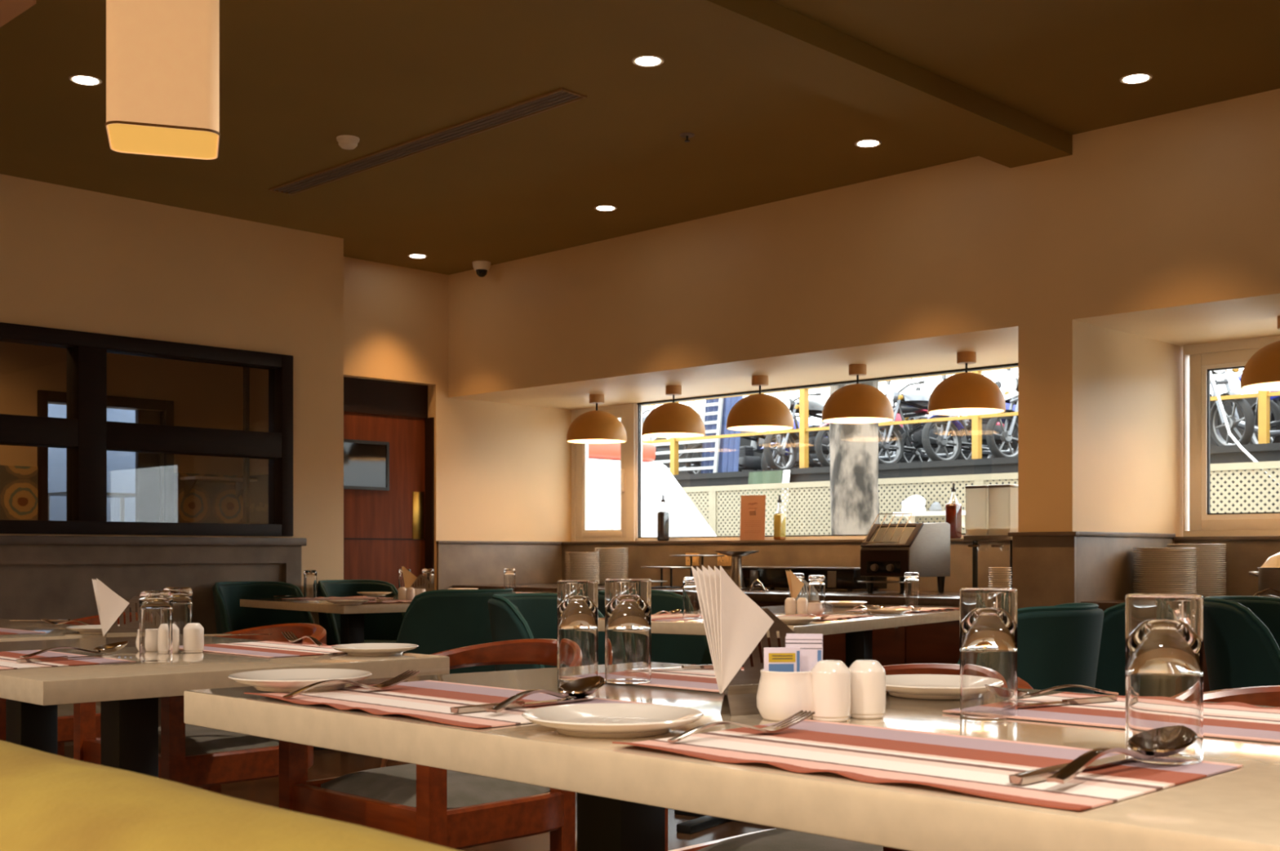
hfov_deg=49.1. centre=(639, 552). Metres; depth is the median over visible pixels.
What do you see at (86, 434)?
window
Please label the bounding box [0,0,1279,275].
ceiling
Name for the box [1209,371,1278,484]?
cable
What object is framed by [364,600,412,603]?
placemat
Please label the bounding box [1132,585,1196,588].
dinner plate
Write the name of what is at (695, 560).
wall socket
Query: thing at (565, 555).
dinner plate
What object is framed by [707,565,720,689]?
napkin
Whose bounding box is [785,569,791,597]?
napkin
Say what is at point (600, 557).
dinner plate
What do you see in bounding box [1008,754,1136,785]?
knife
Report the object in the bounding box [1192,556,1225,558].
dinner plate
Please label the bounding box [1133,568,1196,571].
dinner plate
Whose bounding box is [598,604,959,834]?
dining table
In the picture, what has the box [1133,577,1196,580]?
dinner plate
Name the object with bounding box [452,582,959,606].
countertop
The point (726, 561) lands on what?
wall socket
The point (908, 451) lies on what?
motorcycle
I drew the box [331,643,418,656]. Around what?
plate
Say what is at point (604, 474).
vehicle
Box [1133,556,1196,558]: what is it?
dinner plate
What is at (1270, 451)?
wall
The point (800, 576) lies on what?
tumbler
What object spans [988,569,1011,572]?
saucer
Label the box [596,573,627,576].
dinner plate
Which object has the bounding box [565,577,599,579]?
dinner plate
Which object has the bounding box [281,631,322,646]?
fork
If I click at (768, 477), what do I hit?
tarpaulin
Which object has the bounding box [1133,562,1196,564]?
dinner plate
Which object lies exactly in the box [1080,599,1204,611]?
countertop
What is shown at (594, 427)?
pendant lamp
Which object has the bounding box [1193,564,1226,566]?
dinner plate
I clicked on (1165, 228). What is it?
wall
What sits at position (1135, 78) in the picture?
recessed light
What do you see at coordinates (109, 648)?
spoon
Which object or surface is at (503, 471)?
wall
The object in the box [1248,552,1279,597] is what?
pot
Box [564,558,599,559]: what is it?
dinner plate
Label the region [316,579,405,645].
upholstered chair
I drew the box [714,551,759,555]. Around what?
tray
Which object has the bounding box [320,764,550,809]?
seat cushion
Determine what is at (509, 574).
tumbler
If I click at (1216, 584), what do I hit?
dinner plate
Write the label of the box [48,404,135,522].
wall
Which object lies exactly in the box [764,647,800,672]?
sachet
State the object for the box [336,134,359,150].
smoke detector
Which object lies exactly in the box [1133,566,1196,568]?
dinner plate
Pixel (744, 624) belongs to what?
napkin
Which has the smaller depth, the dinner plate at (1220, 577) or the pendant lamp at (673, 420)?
the dinner plate at (1220, 577)
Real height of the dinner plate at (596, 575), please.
0.017 m
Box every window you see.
[0,322,293,536]
[571,363,1017,542]
[1182,335,1279,537]
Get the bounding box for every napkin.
[91,578,102,633]
[93,578,102,631]
[96,578,129,636]
[403,566,417,588]
[691,566,719,693]
[696,566,719,691]
[702,565,720,693]
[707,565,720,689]
[714,566,721,693]
[720,565,773,693]
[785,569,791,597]
[787,570,792,597]
[789,569,804,599]
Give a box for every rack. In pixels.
[48,491,135,521]
[647,398,723,472]
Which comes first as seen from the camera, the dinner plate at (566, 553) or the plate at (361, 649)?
the plate at (361, 649)
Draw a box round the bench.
[0,740,459,850]
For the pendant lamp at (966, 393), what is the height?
0.310 m
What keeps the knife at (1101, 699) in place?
on the placemat at (1228, 720)
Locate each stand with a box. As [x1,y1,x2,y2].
[640,566,691,588]
[651,580,667,588]
[669,555,724,586]
[714,551,759,590]
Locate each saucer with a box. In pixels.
[987,576,1011,579]
[988,567,1011,569]
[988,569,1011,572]
[988,572,1012,574]
[988,578,1012,581]
[988,581,1012,583]
[988,583,1012,586]
[988,585,1011,588]
[989,574,1012,577]
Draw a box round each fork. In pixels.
[40,618,90,625]
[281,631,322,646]
[282,670,419,698]
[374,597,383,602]
[667,710,814,742]
[804,614,828,619]
[906,605,921,611]
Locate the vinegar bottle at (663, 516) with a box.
[657,494,669,541]
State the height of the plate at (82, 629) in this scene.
0.020 m
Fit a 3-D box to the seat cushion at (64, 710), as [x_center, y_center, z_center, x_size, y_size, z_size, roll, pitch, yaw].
[-2.060,0.538,4.869,0.512,0.063,0.480,0,0,44]
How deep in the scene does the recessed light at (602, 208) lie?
7.63 m
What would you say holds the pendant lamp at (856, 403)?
hanging from the wall at (1165, 228)
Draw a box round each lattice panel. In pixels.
[681,486,712,529]
[711,480,831,536]
[878,474,978,533]
[978,472,1017,485]
[1209,461,1279,513]
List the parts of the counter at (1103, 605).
door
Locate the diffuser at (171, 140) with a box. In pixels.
[107,124,217,158]
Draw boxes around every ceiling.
[0,0,35,27]
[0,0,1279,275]
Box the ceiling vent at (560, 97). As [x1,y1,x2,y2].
[268,88,586,195]
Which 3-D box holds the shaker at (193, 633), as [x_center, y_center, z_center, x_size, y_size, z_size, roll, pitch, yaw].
[-1.049,0.200,3.290,0.047,0.070,0.047,0,0,44]
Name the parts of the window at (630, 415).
sash, handle, frame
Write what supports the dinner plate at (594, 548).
on the dinner plate at (594, 549)
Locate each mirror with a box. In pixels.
[886,381,892,389]
[995,381,1001,388]
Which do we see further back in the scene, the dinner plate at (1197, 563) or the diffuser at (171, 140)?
the dinner plate at (1197, 563)
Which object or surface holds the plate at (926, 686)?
on the dining table at (624, 792)
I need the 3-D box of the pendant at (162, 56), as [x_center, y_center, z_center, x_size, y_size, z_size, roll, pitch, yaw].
[-1.185,-1.451,3.486,0.265,0.858,0.265,0,0,-18]
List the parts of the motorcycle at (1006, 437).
number plate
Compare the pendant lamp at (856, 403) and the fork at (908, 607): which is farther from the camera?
the pendant lamp at (856, 403)
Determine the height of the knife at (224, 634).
0.006 m
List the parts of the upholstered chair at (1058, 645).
backrest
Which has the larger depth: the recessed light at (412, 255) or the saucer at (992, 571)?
the recessed light at (412, 255)
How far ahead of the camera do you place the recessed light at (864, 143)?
6.42 m
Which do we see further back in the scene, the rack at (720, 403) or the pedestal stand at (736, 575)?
the rack at (720, 403)
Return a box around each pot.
[135,629,139,651]
[413,588,425,595]
[756,668,813,721]
[807,603,823,615]
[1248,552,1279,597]
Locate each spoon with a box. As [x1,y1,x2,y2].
[19,641,128,657]
[485,675,605,713]
[653,608,681,615]
[850,604,879,609]
[871,605,917,609]
[1017,684,1118,697]
[1046,735,1196,784]
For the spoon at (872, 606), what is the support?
on the placemat at (923, 609)
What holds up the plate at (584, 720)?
on the dining table at (624, 792)
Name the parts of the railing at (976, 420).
post, post, rail, rail, post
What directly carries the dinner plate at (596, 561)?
on the dinner plate at (600, 562)
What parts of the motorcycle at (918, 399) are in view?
fuel tank, bike frame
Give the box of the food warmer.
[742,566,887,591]
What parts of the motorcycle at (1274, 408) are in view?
bike frame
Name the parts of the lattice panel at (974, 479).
frame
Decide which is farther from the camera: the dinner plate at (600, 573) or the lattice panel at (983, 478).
the lattice panel at (983, 478)
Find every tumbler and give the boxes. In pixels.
[138,590,173,662]
[163,586,192,652]
[303,569,317,598]
[398,568,411,588]
[422,568,434,588]
[503,568,515,592]
[557,580,598,680]
[604,578,651,684]
[682,577,701,618]
[789,573,804,597]
[808,575,825,613]
[903,572,919,606]
[960,587,1017,719]
[1125,594,1203,764]
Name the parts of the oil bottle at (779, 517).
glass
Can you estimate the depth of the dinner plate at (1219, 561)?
6.66 m
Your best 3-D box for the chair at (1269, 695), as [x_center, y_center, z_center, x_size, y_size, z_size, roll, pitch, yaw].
[0.926,0.604,2.059,0.586,0.773,0.617,0,0,44]
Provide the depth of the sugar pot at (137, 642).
3.32 m
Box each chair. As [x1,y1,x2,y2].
[0,612,137,756]
[73,623,326,794]
[212,581,314,634]
[279,639,575,850]
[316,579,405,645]
[380,588,515,768]
[488,593,604,671]
[598,590,712,665]
[665,663,1033,850]
[956,603,1103,693]
[1093,602,1125,696]
[1203,595,1279,691]
[1203,685,1279,706]
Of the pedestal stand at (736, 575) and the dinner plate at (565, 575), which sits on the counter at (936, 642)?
the pedestal stand at (736, 575)
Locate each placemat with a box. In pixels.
[0,627,44,635]
[0,649,135,670]
[203,640,345,657]
[244,680,671,728]
[280,595,387,600]
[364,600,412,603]
[598,664,888,693]
[612,719,1243,810]
[651,613,702,621]
[780,613,874,621]
[845,606,959,612]
[942,692,1279,742]
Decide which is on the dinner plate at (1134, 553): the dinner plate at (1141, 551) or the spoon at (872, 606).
the dinner plate at (1141, 551)
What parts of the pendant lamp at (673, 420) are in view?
lamp shade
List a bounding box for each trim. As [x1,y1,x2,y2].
[0,465,268,524]
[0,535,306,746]
[435,541,561,590]
[561,538,1009,591]
[1008,531,1079,608]
[1076,531,1175,603]
[1173,536,1279,596]
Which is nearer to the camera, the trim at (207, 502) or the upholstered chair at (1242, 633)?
the upholstered chair at (1242, 633)
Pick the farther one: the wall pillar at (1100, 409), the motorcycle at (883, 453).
the motorcycle at (883, 453)
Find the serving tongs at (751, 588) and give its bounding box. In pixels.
[749,578,768,591]
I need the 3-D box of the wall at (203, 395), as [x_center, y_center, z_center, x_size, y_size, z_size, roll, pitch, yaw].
[-3.862,-0.445,7.917,2.040,2.870,4.900,0,0,44]
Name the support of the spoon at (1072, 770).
on the placemat at (974, 766)
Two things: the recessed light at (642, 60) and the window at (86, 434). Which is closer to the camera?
the recessed light at (642, 60)
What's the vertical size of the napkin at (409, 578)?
0.146 m
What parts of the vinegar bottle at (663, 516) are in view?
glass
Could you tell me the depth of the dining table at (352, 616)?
7.03 m
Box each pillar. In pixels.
[829,381,879,535]
[1017,319,1182,537]
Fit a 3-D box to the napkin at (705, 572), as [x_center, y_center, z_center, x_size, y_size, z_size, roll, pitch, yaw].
[0.113,0.092,1.691,0.085,0.154,0.008,0,0,-28]
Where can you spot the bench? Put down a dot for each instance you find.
(49, 802)
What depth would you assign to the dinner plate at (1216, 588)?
6.67 m
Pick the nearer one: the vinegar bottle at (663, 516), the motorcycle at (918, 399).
the vinegar bottle at (663, 516)
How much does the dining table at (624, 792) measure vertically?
0.795 m
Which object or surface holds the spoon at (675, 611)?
on the placemat at (661, 617)
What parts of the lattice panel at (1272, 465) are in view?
frame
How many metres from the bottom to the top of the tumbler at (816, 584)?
0.153 m
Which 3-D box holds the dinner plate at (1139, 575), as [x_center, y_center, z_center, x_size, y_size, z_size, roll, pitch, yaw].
[2.464,0.114,6.574,0.284,0.017,0.284,0,0,44]
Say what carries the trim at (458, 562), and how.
attached to the wall at (503, 471)
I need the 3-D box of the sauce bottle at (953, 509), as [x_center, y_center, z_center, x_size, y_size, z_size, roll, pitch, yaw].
[1.785,-0.237,7.969,0.072,0.315,0.072,0,0,44]
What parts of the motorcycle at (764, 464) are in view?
fuel tank, bike frame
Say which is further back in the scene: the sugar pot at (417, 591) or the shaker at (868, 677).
the sugar pot at (417, 591)
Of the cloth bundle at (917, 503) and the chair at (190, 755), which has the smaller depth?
the chair at (190, 755)
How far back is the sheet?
21.99 m
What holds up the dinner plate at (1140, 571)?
on the dinner plate at (1141, 574)
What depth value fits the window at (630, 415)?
9.86 m
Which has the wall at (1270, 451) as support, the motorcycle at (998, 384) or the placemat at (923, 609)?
the motorcycle at (998, 384)
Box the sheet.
[701,395,742,473]
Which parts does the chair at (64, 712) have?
leg, leg, seat frame, arm rail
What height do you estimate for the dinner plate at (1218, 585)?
0.017 m
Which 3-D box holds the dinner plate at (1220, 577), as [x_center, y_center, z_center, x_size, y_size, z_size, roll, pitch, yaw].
[2.691,0.123,6.773,0.274,0.017,0.274,0,0,44]
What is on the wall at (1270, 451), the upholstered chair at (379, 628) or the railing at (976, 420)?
the railing at (976, 420)
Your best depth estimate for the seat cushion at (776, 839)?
2.47 m
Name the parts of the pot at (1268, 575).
handle, lid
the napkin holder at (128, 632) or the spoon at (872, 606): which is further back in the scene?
the spoon at (872, 606)
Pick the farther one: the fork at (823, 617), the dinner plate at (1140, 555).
the dinner plate at (1140, 555)
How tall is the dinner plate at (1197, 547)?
0.017 m
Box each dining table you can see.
[0,618,106,642]
[0,636,449,777]
[183,662,1279,850]
[240,595,410,751]
[515,591,557,593]
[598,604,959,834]
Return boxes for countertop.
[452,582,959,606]
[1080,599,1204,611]
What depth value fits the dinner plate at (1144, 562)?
6.47 m
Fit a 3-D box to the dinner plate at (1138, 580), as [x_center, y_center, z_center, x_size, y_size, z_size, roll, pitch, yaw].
[2.463,0.133,6.575,0.284,0.017,0.284,0,0,44]
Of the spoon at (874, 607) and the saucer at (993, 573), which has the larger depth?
the saucer at (993, 573)
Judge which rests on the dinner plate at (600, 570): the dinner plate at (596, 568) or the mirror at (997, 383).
the dinner plate at (596, 568)
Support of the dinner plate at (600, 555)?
on the dinner plate at (600, 557)
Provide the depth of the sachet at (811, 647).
1.65 m
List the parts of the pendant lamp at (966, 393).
cord, lamp shade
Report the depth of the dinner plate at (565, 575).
9.19 m
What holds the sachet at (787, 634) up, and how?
in the sugar pot at (780, 695)
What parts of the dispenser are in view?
turn knob, post, lid, turn knob, lid, post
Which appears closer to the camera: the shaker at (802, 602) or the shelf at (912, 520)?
the shaker at (802, 602)
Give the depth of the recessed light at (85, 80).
5.56 m
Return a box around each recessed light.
[68,75,102,85]
[407,253,427,258]
[594,204,617,211]
[631,55,664,66]
[854,139,881,147]
[1119,73,1152,84]
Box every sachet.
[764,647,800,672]
[785,636,822,671]
[786,633,822,660]
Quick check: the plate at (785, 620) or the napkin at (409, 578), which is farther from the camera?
the napkin at (409, 578)
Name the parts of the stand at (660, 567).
leg, plate, leg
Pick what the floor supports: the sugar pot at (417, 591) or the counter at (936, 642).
the counter at (936, 642)
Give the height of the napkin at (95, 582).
0.144 m
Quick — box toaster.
[857,513,950,593]
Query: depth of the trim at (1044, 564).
6.37 m
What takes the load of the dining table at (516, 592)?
on the floor
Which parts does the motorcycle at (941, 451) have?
fuel tank, bike frame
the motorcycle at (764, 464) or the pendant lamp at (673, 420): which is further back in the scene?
the motorcycle at (764, 464)
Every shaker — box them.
[172,623,179,653]
[182,622,204,653]
[398,586,406,599]
[405,587,414,599]
[784,597,795,614]
[796,597,808,614]
[810,660,850,722]
[848,659,885,719]
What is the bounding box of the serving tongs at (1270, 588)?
[1253,587,1279,598]
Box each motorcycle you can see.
[613,405,704,474]
[737,431,794,471]
[760,400,829,470]
[763,391,830,470]
[814,404,937,466]
[823,424,905,458]
[878,378,995,464]
[878,386,969,462]
[920,374,1017,461]
[958,381,1013,459]
[985,368,1017,457]
[1209,368,1254,446]
[1235,369,1279,444]
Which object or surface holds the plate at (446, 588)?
on the dining table at (516, 592)
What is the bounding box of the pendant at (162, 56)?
[105,0,220,159]
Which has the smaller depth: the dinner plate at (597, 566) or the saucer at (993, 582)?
the saucer at (993, 582)
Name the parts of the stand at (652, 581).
plate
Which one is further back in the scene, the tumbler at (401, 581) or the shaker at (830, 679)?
the tumbler at (401, 581)
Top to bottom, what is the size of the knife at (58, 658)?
0.007 m
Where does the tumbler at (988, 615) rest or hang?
on the placemat at (1228, 720)
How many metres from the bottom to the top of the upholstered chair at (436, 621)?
0.833 m
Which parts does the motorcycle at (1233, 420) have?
number plate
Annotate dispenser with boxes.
[963,484,1017,588]
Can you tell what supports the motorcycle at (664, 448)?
on the wall at (1270, 451)
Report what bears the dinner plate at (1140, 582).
on the dinner plate at (1137, 584)
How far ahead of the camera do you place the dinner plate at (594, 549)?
9.37 m
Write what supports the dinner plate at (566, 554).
on the dinner plate at (565, 555)
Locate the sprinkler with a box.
[680,132,694,142]
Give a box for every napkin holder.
[106,595,139,647]
[409,574,434,591]
[720,608,795,716]
[795,580,808,608]
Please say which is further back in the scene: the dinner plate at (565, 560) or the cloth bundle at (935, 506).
the cloth bundle at (935, 506)
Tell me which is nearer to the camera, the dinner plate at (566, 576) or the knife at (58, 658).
the knife at (58, 658)
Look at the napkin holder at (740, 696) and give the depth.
1.70 m
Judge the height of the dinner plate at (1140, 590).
0.017 m
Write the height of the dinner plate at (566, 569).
0.017 m
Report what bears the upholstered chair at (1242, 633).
on the floor
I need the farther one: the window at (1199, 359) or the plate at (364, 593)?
the plate at (364, 593)
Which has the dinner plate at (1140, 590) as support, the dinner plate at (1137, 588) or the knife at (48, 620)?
the dinner plate at (1137, 588)
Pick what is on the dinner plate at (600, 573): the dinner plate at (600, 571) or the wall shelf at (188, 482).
the dinner plate at (600, 571)
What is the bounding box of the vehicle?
[588,443,716,537]
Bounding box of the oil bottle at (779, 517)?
[773,495,785,540]
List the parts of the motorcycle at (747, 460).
fuel tank, bike frame, seat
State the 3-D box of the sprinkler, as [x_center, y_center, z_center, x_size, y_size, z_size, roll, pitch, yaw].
[0.212,-1.865,6.297,0.068,0.030,0.068,0,0,44]
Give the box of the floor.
[64,746,777,850]
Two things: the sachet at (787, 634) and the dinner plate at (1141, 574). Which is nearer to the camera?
the sachet at (787, 634)
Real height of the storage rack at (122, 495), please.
1.420 m
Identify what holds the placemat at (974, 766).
on the dining table at (624, 792)
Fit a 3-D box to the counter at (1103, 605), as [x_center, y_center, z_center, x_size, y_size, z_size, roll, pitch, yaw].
[4.037,0.605,4.968,4.786,0.770,1.007,0,0,44]
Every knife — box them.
[9,619,70,621]
[16,653,119,662]
[204,633,271,636]
[449,696,595,713]
[651,664,713,670]
[845,612,884,614]
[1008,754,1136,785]
[1017,695,1117,707]
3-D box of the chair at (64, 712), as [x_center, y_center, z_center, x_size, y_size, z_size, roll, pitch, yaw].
[-2.044,0.604,4.886,0.586,0.773,0.617,0,0,44]
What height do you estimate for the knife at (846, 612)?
0.006 m
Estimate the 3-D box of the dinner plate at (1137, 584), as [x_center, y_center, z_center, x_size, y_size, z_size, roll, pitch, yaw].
[2.462,0.153,6.574,0.284,0.017,0.284,0,0,44]
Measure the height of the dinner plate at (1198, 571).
0.017 m
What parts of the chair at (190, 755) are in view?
leg, leg, seat frame, leg, arm rail, leg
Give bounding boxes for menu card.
[739,495,765,540]
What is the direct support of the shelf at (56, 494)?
attached to the storage rack at (122, 495)
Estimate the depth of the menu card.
9.01 m
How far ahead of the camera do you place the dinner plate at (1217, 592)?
6.66 m
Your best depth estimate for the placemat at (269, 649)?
3.37 m
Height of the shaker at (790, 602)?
0.066 m
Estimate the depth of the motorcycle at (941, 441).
19.44 m
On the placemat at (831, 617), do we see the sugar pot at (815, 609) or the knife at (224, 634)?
the sugar pot at (815, 609)
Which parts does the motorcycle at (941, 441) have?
bike frame, seat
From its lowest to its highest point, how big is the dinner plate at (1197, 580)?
0.017 m
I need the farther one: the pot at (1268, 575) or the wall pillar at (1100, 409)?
the wall pillar at (1100, 409)
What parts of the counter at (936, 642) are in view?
door, door, door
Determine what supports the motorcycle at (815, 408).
on the wall at (1270, 451)
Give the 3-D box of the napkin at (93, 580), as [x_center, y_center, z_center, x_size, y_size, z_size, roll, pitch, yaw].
[-1.325,0.137,3.497,0.081,0.145,0.023,0,0,-28]
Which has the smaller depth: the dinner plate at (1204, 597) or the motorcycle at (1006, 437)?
the dinner plate at (1204, 597)
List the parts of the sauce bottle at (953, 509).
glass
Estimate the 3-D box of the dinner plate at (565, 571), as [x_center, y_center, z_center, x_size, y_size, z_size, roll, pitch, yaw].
[-0.380,0.133,9.280,0.234,0.017,0.234,0,0,44]
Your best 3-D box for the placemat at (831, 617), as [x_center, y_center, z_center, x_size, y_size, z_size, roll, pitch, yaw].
[0.631,0.241,5.240,0.310,0.006,0.500,0,0,33]
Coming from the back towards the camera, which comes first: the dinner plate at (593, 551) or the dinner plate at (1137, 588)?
the dinner plate at (593, 551)
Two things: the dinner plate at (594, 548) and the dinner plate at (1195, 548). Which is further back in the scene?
the dinner plate at (594, 548)
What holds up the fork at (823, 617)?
on the placemat at (831, 617)
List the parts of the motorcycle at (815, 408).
fuel tank, bike frame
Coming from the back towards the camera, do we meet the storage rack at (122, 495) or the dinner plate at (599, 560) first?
the storage rack at (122, 495)
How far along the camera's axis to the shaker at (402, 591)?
7.25 m
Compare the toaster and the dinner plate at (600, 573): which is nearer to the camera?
the toaster
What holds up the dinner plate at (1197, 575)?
on the dinner plate at (1220, 577)
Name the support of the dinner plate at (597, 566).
on the dinner plate at (596, 568)
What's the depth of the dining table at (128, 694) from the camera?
3.01 m
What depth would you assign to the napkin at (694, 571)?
1.69 m
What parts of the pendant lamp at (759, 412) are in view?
lamp shade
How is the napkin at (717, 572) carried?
in the napkin holder at (740, 696)
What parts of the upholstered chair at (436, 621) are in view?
leg, backrest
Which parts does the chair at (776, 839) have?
leg, seat frame, leg, arm rail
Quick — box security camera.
[472,261,490,277]
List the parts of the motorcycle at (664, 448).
fuel tank, bike frame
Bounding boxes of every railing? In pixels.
[609,366,1017,475]
[1209,391,1279,444]
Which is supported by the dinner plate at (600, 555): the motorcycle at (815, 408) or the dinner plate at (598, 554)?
the dinner plate at (598, 554)
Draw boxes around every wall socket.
[685,553,699,565]
[717,553,731,566]
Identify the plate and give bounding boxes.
[66,624,119,634]
[227,668,372,692]
[326,600,369,604]
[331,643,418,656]
[356,591,391,595]
[446,588,478,589]
[521,703,703,737]
[564,555,599,556]
[564,556,599,558]
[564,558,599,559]
[564,560,599,561]
[564,562,599,564]
[564,564,599,565]
[564,565,599,567]
[564,571,599,573]
[564,573,599,574]
[564,574,599,576]
[564,578,599,580]
[565,552,599,554]
[565,561,598,563]
[565,567,599,568]
[565,568,599,570]
[565,569,599,572]
[565,576,599,577]
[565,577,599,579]
[566,554,598,555]
[593,551,627,552]
[594,547,628,549]
[594,549,628,551]
[595,560,628,562]
[595,568,628,569]
[595,575,627,577]
[596,566,627,568]
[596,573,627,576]
[597,555,628,556]
[597,556,628,558]
[597,562,628,564]
[597,564,627,565]
[598,552,627,554]
[598,554,626,555]
[598,558,628,559]
[598,560,626,561]
[598,565,627,567]
[598,569,628,571]
[598,571,627,573]
[598,573,626,574]
[598,577,628,578]
[776,616,821,624]
[825,601,867,606]
[861,608,911,614]
[885,674,959,699]
[1132,558,1196,560]
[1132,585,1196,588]
[1133,547,1196,550]
[1133,550,1197,552]
[1133,552,1195,554]
[1133,554,1197,556]
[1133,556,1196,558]
[1133,560,1196,563]
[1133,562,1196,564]
[1133,564,1196,567]
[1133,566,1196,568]
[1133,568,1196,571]
[1133,570,1197,573]
[1133,573,1197,575]
[1133,574,1196,577]
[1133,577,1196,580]
[1133,578,1196,582]
[1133,581,1196,584]
[1133,582,1196,586]
[1133,586,1196,591]
[1133,589,1196,592]
[1133,591,1196,594]
[1165,543,1225,546]
[1166,546,1226,548]
[1189,550,1226,552]
[1189,554,1226,556]
[1189,558,1226,560]
[1190,548,1226,550]
[1190,574,1226,577]
[1191,552,1225,554]
[1191,562,1226,564]
[1191,566,1226,568]
[1191,570,1226,573]
[1191,578,1226,581]
[1191,582,1226,585]
[1191,584,1225,587]
[1191,592,1226,595]
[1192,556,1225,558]
[1192,560,1225,562]
[1192,588,1226,591]
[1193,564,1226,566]
[1194,568,1225,570]
[1194,580,1226,583]
[1195,572,1226,574]
[1195,576,1226,579]
[1195,586,1226,589]
[1196,591,1226,593]
[1202,595,1226,599]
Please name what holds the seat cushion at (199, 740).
on the chair at (190, 755)
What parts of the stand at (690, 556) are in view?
leg, plate, leg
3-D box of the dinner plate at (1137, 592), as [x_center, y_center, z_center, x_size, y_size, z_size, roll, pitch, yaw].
[2.464,0.192,6.573,0.284,0.017,0.284,0,0,44]
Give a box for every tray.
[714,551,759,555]
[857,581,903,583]
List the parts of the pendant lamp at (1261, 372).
lamp shade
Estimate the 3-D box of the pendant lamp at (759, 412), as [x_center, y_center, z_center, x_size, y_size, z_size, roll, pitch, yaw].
[0.714,-0.895,8.332,0.399,0.310,0.399,0,0,33]
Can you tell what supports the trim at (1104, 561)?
attached to the wall pillar at (1100, 409)
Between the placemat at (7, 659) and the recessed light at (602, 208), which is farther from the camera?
the recessed light at (602, 208)
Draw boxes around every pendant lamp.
[566,394,626,444]
[641,385,705,438]
[726,375,793,431]
[821,364,893,423]
[927,351,1005,415]
[1240,315,1279,391]
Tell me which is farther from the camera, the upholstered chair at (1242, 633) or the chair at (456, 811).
the upholstered chair at (1242, 633)
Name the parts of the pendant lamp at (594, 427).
lamp shade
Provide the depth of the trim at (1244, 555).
6.78 m
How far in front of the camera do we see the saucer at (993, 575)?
6.73 m
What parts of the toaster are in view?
leg, knob, control panel, panel, knob, leg, leg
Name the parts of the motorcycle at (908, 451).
bike frame, seat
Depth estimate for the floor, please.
5.60 m
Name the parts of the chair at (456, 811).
leg, seat frame, leg, arm rail, leg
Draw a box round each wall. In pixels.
[0,173,343,625]
[0,342,268,522]
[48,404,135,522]
[343,256,571,590]
[448,88,1279,409]
[588,397,1279,536]
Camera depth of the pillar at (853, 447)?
13.19 m
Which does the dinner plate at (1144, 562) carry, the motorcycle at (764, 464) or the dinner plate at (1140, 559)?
the dinner plate at (1140, 559)
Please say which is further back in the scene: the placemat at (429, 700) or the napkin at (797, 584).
the napkin at (797, 584)
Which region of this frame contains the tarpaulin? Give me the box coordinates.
[746,470,790,532]
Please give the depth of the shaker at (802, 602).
5.55 m
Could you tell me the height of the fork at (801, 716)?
0.019 m
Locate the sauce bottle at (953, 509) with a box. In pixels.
[945,483,961,538]
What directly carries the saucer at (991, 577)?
on the saucer at (992, 580)
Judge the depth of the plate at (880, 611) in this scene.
5.49 m
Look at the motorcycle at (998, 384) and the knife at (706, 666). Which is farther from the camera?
the motorcycle at (998, 384)
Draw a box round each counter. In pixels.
[452,582,959,666]
[1080,599,1209,692]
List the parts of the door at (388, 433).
vision pane, vision frame, push plate, frame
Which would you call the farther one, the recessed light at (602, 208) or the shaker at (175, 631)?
the recessed light at (602, 208)
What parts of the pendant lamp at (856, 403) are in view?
lamp shade, cord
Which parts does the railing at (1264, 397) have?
rail, post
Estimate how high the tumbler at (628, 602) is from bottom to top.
0.153 m
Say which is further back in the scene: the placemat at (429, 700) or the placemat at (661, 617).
the placemat at (661, 617)
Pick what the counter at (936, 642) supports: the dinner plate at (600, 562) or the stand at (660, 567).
the stand at (660, 567)
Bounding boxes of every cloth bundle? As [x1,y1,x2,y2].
[901,495,925,512]
[928,502,942,511]
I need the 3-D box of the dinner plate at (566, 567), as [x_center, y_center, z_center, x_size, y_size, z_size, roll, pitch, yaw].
[-0.380,0.104,9.280,0.234,0.017,0.234,0,0,44]
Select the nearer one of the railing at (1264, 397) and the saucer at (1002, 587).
the saucer at (1002, 587)
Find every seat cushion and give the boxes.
[57,702,100,716]
[158,724,279,755]
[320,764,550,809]
[696,828,883,850]
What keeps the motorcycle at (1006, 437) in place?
on the wall at (1270, 451)
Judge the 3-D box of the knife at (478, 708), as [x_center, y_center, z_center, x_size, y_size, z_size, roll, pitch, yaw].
[-0.139,0.187,1.744,0.230,0.007,0.018,0,0,-44]
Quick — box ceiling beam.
[573,0,1072,168]
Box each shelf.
[48,491,135,497]
[180,475,257,498]
[893,511,965,528]
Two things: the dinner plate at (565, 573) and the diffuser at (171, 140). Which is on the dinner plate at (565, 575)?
the dinner plate at (565, 573)
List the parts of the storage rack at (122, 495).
post, post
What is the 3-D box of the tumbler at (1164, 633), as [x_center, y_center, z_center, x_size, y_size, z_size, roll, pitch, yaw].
[0.487,0.116,1.302,0.068,0.153,0.068,0,0,44]
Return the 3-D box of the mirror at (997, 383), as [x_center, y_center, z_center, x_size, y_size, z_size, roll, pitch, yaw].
[5.568,-2.528,21.840,0.037,0.301,0.155,0,0,-39]
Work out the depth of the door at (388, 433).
9.23 m
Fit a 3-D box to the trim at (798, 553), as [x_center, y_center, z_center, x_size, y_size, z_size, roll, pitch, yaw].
[0.981,0.455,8.750,4.270,1.070,0.130,0,0,44]
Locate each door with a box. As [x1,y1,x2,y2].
[37,390,173,522]
[343,377,434,591]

